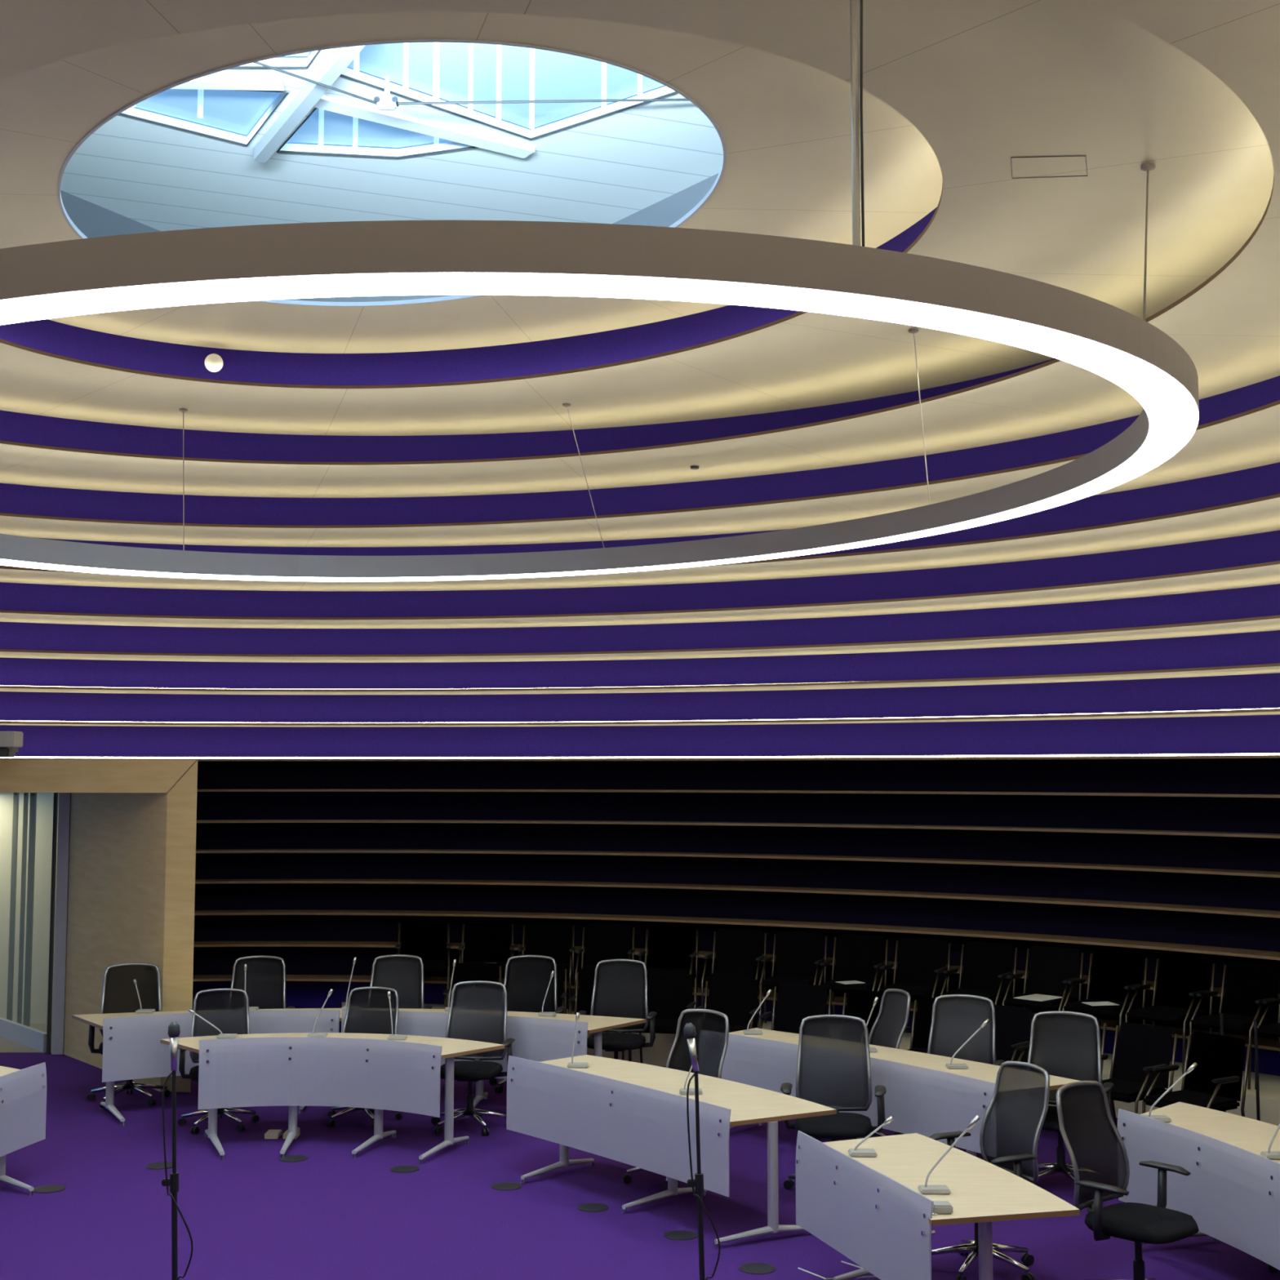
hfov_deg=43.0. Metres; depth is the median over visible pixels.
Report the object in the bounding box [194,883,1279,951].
wall
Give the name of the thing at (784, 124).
ceiling
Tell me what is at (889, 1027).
chair
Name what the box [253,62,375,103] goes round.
cable
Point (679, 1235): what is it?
floor outlet
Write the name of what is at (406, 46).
stay
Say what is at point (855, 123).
rod
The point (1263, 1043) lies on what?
trim
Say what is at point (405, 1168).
floor outlet
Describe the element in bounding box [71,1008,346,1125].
desk
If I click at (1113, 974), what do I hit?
chair
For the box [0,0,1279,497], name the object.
ceiling
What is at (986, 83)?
ceiling
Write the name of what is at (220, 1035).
gooseneck microphone
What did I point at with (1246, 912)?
trim
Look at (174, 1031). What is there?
grille
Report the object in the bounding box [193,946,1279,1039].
wall
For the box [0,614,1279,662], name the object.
trim
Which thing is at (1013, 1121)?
chair
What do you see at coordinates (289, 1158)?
floor outlet
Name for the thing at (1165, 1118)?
gooseneck microphone
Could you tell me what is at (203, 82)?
roof beam
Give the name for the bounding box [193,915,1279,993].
wall
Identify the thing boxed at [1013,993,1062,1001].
paper sheet
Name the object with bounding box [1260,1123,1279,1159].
gooseneck microphone
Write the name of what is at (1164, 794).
trim
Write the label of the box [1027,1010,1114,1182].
chair
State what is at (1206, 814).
wall
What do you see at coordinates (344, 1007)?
gooseneck microphone
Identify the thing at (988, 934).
trim
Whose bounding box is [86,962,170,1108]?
chair
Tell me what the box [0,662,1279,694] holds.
trim
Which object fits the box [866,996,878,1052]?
gooseneck microphone
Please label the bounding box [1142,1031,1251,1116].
chair
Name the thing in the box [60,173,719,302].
wall
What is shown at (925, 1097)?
desk
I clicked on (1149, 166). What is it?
wire
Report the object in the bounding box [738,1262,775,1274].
floor outlet
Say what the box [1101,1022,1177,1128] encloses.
chair
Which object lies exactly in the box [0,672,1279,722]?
wall
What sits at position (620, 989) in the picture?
chair
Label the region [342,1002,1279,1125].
floor
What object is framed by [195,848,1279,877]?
trim
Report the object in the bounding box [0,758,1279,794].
wall
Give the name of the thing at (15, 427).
wall
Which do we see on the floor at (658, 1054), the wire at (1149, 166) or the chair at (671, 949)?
the chair at (671, 949)
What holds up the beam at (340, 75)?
attached to the ceiling at (609, 169)
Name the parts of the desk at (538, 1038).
leg, leg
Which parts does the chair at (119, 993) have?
armrest, seat, backrest, frame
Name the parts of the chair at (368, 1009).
frame, backrest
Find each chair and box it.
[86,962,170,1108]
[177,988,259,1133]
[230,955,294,1008]
[327,986,402,1128]
[369,954,432,1008]
[395,919,451,992]
[431,980,515,1136]
[442,963,501,1008]
[457,920,515,973]
[488,955,565,1093]
[517,922,575,1013]
[556,965,567,1013]
[568,968,629,1061]
[574,924,635,995]
[575,959,657,1059]
[622,1008,728,1191]
[629,973,697,1063]
[636,925,698,1007]
[694,977,762,1032]
[701,928,766,1023]
[758,983,831,1034]
[759,931,827,1024]
[780,1014,885,1189]
[813,988,911,1140]
[817,933,888,1014]
[842,989,899,1048]
[877,937,951,997]
[904,996,934,1053]
[927,994,1005,1156]
[928,1061,1049,1279]
[940,941,1017,1004]
[994,1004,1036,1062]
[1002,945,1084,1010]
[1016,1017,1106,1071]
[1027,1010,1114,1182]
[1056,1080,1199,1279]
[1062,950,1147,1031]
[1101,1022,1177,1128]
[1124,955,1215,1075]
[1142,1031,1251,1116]
[1189,960,1279,1088]
[1254,998,1279,1089]
[1266,1263,1278,1273]
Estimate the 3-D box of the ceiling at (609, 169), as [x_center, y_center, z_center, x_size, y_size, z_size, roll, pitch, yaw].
[-1.700,-3.555,10.067,6.800,0.060,8.300,0,-5,0]
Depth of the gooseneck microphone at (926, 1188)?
7.74 m
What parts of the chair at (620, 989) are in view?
seat, backrest, frame, armrest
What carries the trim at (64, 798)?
attached to the wall at (131, 897)
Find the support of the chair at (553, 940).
on the floor at (658, 1054)
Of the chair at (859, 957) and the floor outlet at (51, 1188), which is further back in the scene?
the chair at (859, 957)
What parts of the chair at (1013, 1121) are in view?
armrest, backrest, frame, armrest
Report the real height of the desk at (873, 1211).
0.775 m
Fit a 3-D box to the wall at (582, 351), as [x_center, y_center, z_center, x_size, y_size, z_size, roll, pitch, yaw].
[-1.258,-2.111,8.096,5.879,0.291,6.504,0,-5,0]
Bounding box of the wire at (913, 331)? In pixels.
[908,328,930,504]
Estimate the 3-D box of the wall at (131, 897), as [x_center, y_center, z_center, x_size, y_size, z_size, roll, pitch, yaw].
[-4.824,2.675,15.241,1.071,2.510,3.448,1,-5,-18]
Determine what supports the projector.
attached to the wall at (1246, 734)
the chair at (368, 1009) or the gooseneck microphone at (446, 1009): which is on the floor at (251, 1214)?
the chair at (368, 1009)
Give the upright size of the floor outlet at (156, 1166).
0.006 m
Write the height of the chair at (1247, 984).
0.862 m
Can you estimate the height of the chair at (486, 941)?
0.862 m
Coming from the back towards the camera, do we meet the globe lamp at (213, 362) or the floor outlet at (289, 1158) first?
the floor outlet at (289, 1158)
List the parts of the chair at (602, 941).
leg, leg, seat, backrest, leg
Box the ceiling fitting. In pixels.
[689,465,699,469]
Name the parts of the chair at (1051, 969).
leg, leg, seat, backrest, leg, leg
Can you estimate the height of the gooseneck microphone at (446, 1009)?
0.421 m
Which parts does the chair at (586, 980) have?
leg, leg, backrest, leg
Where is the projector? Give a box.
[0,731,22,757]
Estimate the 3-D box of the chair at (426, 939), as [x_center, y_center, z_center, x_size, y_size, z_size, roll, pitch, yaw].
[-2.145,3.230,16.073,0.545,0.862,0.560,1,-5,-7]
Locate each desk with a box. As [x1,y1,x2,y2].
[0,1062,46,1195]
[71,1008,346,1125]
[160,1032,504,1164]
[341,1008,645,1117]
[506,1054,836,1249]
[721,1027,1078,1156]
[795,1130,1079,1279]
[1117,1102,1279,1270]
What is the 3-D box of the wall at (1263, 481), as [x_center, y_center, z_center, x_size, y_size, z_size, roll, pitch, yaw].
[-1.648,-1.218,7.375,12.712,0.299,13.841,0,-5,0]
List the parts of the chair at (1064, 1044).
seat, backrest, frame, armrest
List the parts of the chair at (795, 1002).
leg, leg, backrest, leg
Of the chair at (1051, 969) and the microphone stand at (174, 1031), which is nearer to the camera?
the microphone stand at (174, 1031)
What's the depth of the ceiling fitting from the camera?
12.14 m
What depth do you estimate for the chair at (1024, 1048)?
12.00 m
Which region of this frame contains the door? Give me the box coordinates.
[0,792,57,1053]
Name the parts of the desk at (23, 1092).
leg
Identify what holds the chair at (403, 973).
on the floor at (251, 1214)
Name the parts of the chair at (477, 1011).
seat, backrest, frame, armrest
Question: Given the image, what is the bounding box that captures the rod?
[849,0,864,246]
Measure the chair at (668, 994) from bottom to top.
0.862 m
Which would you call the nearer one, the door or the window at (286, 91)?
the window at (286, 91)
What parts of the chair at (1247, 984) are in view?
leg, leg, seat, backrest, leg, leg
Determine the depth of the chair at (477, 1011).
12.58 m
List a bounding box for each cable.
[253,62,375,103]
[398,97,689,104]
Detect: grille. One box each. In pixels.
[168,1021,180,1037]
[683,1022,696,1038]
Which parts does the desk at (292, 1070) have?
leg, leg, leg, leg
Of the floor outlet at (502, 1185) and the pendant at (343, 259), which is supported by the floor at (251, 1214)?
the floor outlet at (502, 1185)
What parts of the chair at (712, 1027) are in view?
frame, backrest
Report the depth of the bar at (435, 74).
11.21 m
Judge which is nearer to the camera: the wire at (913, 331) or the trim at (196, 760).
the wire at (913, 331)
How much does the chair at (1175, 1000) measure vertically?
0.862 m
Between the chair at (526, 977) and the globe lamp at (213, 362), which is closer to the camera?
the globe lamp at (213, 362)
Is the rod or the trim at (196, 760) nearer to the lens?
the rod
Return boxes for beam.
[169,76,284,90]
[253,44,365,162]
[313,94,534,158]
[339,74,677,140]
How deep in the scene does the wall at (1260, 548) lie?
14.22 m
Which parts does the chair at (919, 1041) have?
leg, seat, backrest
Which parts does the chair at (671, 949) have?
leg, backrest, seat, leg, leg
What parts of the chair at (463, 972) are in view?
leg, leg, leg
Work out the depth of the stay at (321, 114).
11.82 m
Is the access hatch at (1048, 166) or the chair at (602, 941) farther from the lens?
the chair at (602, 941)
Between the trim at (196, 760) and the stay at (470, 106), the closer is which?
the stay at (470, 106)
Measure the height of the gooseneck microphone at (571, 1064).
0.360 m
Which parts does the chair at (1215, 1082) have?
leg, leg, seat, backrest, leg, leg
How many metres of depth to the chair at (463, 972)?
15.44 m
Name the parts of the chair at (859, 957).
leg, leg, seat, backrest, leg, leg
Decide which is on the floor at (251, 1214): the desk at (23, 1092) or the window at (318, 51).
the desk at (23, 1092)
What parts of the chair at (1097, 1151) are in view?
backrest, frame, armrest, seat, armrest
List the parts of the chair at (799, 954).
leg, leg, seat, backrest, leg, leg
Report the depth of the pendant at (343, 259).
5.11 m
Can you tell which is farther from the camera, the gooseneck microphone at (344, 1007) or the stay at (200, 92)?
the gooseneck microphone at (344, 1007)
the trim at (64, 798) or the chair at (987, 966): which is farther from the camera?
the trim at (64, 798)
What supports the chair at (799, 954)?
on the floor at (658, 1054)
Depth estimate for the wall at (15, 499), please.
13.02 m
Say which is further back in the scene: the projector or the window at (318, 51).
the projector
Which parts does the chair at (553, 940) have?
leg, backrest, seat, leg, leg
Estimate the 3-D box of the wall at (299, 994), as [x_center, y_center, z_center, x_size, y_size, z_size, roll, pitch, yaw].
[-1.983,2.987,7.169,17.760,0.554,17.687,-4,-6,44]
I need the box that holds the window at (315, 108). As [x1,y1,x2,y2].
[276,95,477,159]
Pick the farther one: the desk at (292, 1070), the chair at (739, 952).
the chair at (739, 952)
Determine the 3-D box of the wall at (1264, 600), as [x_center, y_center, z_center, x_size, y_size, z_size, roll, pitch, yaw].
[-1.665,-0.601,7.530,14.878,0.269,15.741,0,-5,0]
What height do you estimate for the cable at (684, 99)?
0.134 m
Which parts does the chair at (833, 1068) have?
armrest, seat, backrest, frame, armrest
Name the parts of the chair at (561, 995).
backrest, leg, leg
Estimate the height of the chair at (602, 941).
0.862 m
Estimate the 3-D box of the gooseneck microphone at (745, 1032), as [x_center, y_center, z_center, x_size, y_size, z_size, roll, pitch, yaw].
[0.899,2.833,12.383,0.219,0.335,0.100,0,-5,0]
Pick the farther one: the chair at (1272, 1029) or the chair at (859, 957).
the chair at (859, 957)
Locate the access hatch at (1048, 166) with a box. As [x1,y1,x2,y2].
[1010,155,1087,178]
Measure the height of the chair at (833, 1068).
1.079 m
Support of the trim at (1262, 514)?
attached to the wall at (1260, 548)
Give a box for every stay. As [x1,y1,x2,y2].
[197,88,204,118]
[318,108,324,145]
[352,58,358,146]
[353,52,359,118]
[403,42,408,88]
[433,42,439,144]
[467,43,473,111]
[528,48,534,128]
[601,62,606,106]
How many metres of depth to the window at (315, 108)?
11.39 m
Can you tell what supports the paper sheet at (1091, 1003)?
on the chair at (1113, 974)
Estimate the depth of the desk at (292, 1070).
11.68 m
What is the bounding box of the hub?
[373,76,399,110]
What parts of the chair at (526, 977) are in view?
backrest, frame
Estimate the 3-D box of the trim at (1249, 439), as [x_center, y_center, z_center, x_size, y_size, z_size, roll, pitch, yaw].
[-1.648,-1.382,7.388,12.752,0.030,13.880,0,-5,0]
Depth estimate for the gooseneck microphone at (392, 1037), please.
12.13 m
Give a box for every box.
[264,1129,282,1138]
[282,1129,300,1138]
[932,1200,952,1214]
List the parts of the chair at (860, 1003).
leg, backrest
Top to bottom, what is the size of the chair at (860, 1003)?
0.862 m
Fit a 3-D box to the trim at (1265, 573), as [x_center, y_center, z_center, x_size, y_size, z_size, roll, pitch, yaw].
[-1.665,-0.750,7.542,14.917,0.030,15.780,0,-5,0]
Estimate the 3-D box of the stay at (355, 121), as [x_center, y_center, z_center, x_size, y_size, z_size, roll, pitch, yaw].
[-2.075,-5.687,11.994,0.035,4.380,0.040,0,-5,0]
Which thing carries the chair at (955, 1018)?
on the floor at (251, 1214)
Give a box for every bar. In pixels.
[432,42,438,98]
[496,44,502,119]
[637,73,642,95]
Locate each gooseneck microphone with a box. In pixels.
[133,978,155,1013]
[187,1008,238,1038]
[244,964,258,1010]
[306,988,333,1037]
[342,956,356,1009]
[386,991,408,1039]
[444,959,456,1011]
[537,970,555,1016]
[567,1012,588,1067]
[679,1056,702,1094]
[743,989,772,1034]
[848,1115,893,1156]
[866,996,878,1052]
[917,1115,980,1194]
[945,1018,990,1069]
[1142,1062,1197,1122]
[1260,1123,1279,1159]
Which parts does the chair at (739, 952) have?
leg, leg, seat, backrest, leg, leg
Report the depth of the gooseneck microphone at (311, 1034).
12.25 m
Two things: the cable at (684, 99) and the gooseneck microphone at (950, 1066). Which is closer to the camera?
the cable at (684, 99)
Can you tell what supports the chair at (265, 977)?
on the floor at (251, 1214)
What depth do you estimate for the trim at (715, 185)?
7.45 m
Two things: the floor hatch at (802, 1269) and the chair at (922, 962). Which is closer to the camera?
the floor hatch at (802, 1269)
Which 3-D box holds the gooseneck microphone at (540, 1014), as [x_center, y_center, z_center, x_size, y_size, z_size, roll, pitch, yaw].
[-0.760,2.893,13.301,0.140,0.362,0.100,0,-5,0]
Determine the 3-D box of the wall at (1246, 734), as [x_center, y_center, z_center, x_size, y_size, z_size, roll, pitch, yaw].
[-1.758,0.335,7.635,17.030,0.320,17.601,0,-5,0]
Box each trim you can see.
[0,400,1279,546]
[0,493,1279,591]
[0,560,1279,628]
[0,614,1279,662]
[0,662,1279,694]
[0,707,1279,727]
[0,753,1279,760]
[51,792,71,1054]
[57,39,726,306]
[167,760,196,792]
[192,974,1279,1051]
[193,941,1279,999]
[194,910,1279,959]
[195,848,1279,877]
[195,879,1279,918]
[196,788,1279,797]
[196,819,1279,838]
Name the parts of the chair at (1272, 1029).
seat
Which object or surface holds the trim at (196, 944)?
attached to the wall at (206, 960)
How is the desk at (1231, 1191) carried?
on the floor at (251, 1214)
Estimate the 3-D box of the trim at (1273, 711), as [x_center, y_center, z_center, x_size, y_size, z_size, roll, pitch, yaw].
[-1.758,0.161,7.649,17.070,0.030,17.641,0,-5,0]
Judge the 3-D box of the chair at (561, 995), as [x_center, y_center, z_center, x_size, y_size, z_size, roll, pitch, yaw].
[-0.949,3.472,14.970,0.545,0.862,0.560,0,-5,2]
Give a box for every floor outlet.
[33,1184,66,1193]
[146,1161,172,1169]
[278,1155,307,1162]
[390,1164,419,1173]
[490,1182,521,1190]
[577,1202,608,1212]
[663,1230,697,1240]
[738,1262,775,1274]
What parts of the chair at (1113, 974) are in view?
leg, leg, seat, backrest, leg, leg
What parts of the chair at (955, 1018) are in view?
frame, backrest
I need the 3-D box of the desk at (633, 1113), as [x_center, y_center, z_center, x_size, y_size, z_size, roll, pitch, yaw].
[0.129,3.147,10.291,0.941,0.775,2.414,4,-6,-39]
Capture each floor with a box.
[0,1023,1279,1279]
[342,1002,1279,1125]
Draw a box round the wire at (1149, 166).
[1141,163,1155,320]
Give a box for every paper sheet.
[835,980,864,984]
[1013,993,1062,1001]
[1082,1001,1118,1005]
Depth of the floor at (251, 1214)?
9.96 m
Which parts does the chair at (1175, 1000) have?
leg, leg, seat, backrest, leg, leg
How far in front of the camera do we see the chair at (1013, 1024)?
12.56 m
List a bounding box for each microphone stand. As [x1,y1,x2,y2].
[161,1021,193,1279]
[683,1022,720,1279]
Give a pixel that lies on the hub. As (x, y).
(386, 102)
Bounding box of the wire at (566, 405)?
[562,403,604,547]
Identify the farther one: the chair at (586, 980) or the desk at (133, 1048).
the chair at (586, 980)
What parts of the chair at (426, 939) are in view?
leg, backrest, seat, leg, leg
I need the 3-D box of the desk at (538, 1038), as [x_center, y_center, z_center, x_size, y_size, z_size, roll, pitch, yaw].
[-1.269,3.372,13.079,2.519,0.775,0.932,-1,-5,17]
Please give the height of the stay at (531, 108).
4.380 m
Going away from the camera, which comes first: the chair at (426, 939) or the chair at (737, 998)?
the chair at (737, 998)
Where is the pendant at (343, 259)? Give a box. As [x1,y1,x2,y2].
[0,220,1199,582]
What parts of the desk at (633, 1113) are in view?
leg, leg, leg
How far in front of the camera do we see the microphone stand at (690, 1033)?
7.32 m
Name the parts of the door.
rail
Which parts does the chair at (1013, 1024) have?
seat, leg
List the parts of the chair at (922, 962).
leg, leg, seat, backrest, leg, leg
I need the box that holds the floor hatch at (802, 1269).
[797,1260,876,1279]
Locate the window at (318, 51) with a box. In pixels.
[231,50,320,68]
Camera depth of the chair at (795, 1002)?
13.89 m
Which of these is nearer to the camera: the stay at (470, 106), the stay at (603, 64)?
the stay at (603, 64)
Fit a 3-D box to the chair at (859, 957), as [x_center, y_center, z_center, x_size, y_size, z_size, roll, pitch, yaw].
[1.913,3.109,14.571,0.545,0.862,0.560,-2,-5,25]
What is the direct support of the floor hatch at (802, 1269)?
on the floor at (251, 1214)
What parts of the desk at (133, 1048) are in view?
leg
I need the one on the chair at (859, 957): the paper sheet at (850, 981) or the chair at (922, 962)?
the paper sheet at (850, 981)
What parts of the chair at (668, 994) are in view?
leg, leg, seat, backrest, leg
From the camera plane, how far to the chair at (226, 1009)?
12.66 m
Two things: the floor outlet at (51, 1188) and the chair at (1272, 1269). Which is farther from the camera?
the floor outlet at (51, 1188)
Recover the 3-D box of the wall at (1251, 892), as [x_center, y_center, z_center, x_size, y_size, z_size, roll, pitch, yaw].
[-1.766,1.582,7.414,17.738,0.291,17.914,-4,-6,42]
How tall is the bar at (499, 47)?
4.380 m
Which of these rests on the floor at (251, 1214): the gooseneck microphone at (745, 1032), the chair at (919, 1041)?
the chair at (919, 1041)
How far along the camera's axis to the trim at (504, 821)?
15.43 m
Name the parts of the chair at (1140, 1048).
leg, seat, backrest, leg, leg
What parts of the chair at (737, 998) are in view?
leg, backrest, seat, leg, leg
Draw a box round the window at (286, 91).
[118,89,290,146]
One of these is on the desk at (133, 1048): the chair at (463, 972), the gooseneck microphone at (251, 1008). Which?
the gooseneck microphone at (251, 1008)
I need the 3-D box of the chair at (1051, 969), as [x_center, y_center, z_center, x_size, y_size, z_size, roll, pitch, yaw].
[3.375,3.030,13.589,0.545,0.862,0.560,-4,-6,38]
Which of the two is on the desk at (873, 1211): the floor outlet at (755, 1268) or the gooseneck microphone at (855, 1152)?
the gooseneck microphone at (855, 1152)
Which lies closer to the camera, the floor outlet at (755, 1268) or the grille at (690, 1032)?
the grille at (690, 1032)
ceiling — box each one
[0,0,1273,435]
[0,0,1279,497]
[0,12,942,353]
[60,48,723,231]
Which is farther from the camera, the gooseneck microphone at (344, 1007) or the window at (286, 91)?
the gooseneck microphone at (344, 1007)
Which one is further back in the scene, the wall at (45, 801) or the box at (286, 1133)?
the wall at (45, 801)
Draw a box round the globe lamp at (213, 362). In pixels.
[204,353,222,372]
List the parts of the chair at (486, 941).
leg, leg, seat, backrest, leg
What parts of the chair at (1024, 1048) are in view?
leg, backrest, leg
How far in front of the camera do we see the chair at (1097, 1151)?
8.31 m
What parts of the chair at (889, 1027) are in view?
backrest, frame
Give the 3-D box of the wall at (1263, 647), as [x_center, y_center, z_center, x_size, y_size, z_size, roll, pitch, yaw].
[-1.687,-0.301,7.583,15.734,0.275,16.486,0,-5,0]
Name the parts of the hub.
rod, plate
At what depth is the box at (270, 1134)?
11.94 m
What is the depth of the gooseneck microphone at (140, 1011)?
13.47 m
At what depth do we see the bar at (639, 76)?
11.33 m
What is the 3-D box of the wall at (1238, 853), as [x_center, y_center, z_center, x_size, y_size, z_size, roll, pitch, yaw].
[-1.705,1.273,7.457,17.571,0.287,17.806,-4,-6,42]
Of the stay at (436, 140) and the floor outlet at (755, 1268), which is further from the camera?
the stay at (436, 140)
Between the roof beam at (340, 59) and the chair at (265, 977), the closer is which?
the roof beam at (340, 59)
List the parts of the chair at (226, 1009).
armrest, seat, frame, backrest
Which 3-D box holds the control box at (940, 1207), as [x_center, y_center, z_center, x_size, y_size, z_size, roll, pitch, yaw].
[1.370,2.580,7.377,0.090,0.040,0.090,0,-5,0]
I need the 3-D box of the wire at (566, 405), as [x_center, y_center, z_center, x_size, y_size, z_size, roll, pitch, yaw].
[-0.387,-1.161,11.610,0.059,0.995,0.474,-4,-6,40]
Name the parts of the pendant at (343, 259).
suspension wire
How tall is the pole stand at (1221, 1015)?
0.950 m
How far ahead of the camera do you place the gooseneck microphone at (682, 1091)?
10.07 m
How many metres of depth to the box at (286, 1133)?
11.94 m
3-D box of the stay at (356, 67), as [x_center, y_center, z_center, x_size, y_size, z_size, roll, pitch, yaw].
[-1.938,-5.747,11.247,0.035,4.380,0.040,0,-5,0]
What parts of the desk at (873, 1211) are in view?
leg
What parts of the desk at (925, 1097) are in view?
leg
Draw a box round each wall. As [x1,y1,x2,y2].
[0,207,937,385]
[0,358,1055,462]
[0,375,1279,525]
[0,462,1279,567]
[0,530,1279,617]
[0,583,1279,654]
[0,630,1279,688]
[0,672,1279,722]
[0,714,1279,757]
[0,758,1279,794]
[0,792,58,1023]
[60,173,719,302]
[63,792,196,1092]
[192,981,1279,1075]
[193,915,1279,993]
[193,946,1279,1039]
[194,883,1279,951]
[195,822,1279,871]
[195,853,1279,911]
[196,791,1279,833]
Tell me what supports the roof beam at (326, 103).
attached to the ceiling at (609, 169)
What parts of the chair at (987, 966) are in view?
leg, leg, seat, backrest, leg, leg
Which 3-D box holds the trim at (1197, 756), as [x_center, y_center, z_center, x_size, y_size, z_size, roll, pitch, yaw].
[-1.885,0.502,7.659,17.702,0.036,18.220,0,-5,0]
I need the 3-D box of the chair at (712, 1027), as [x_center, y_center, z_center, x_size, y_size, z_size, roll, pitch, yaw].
[0.248,3.033,10.771,0.672,1.079,0.662,-4,-6,43]

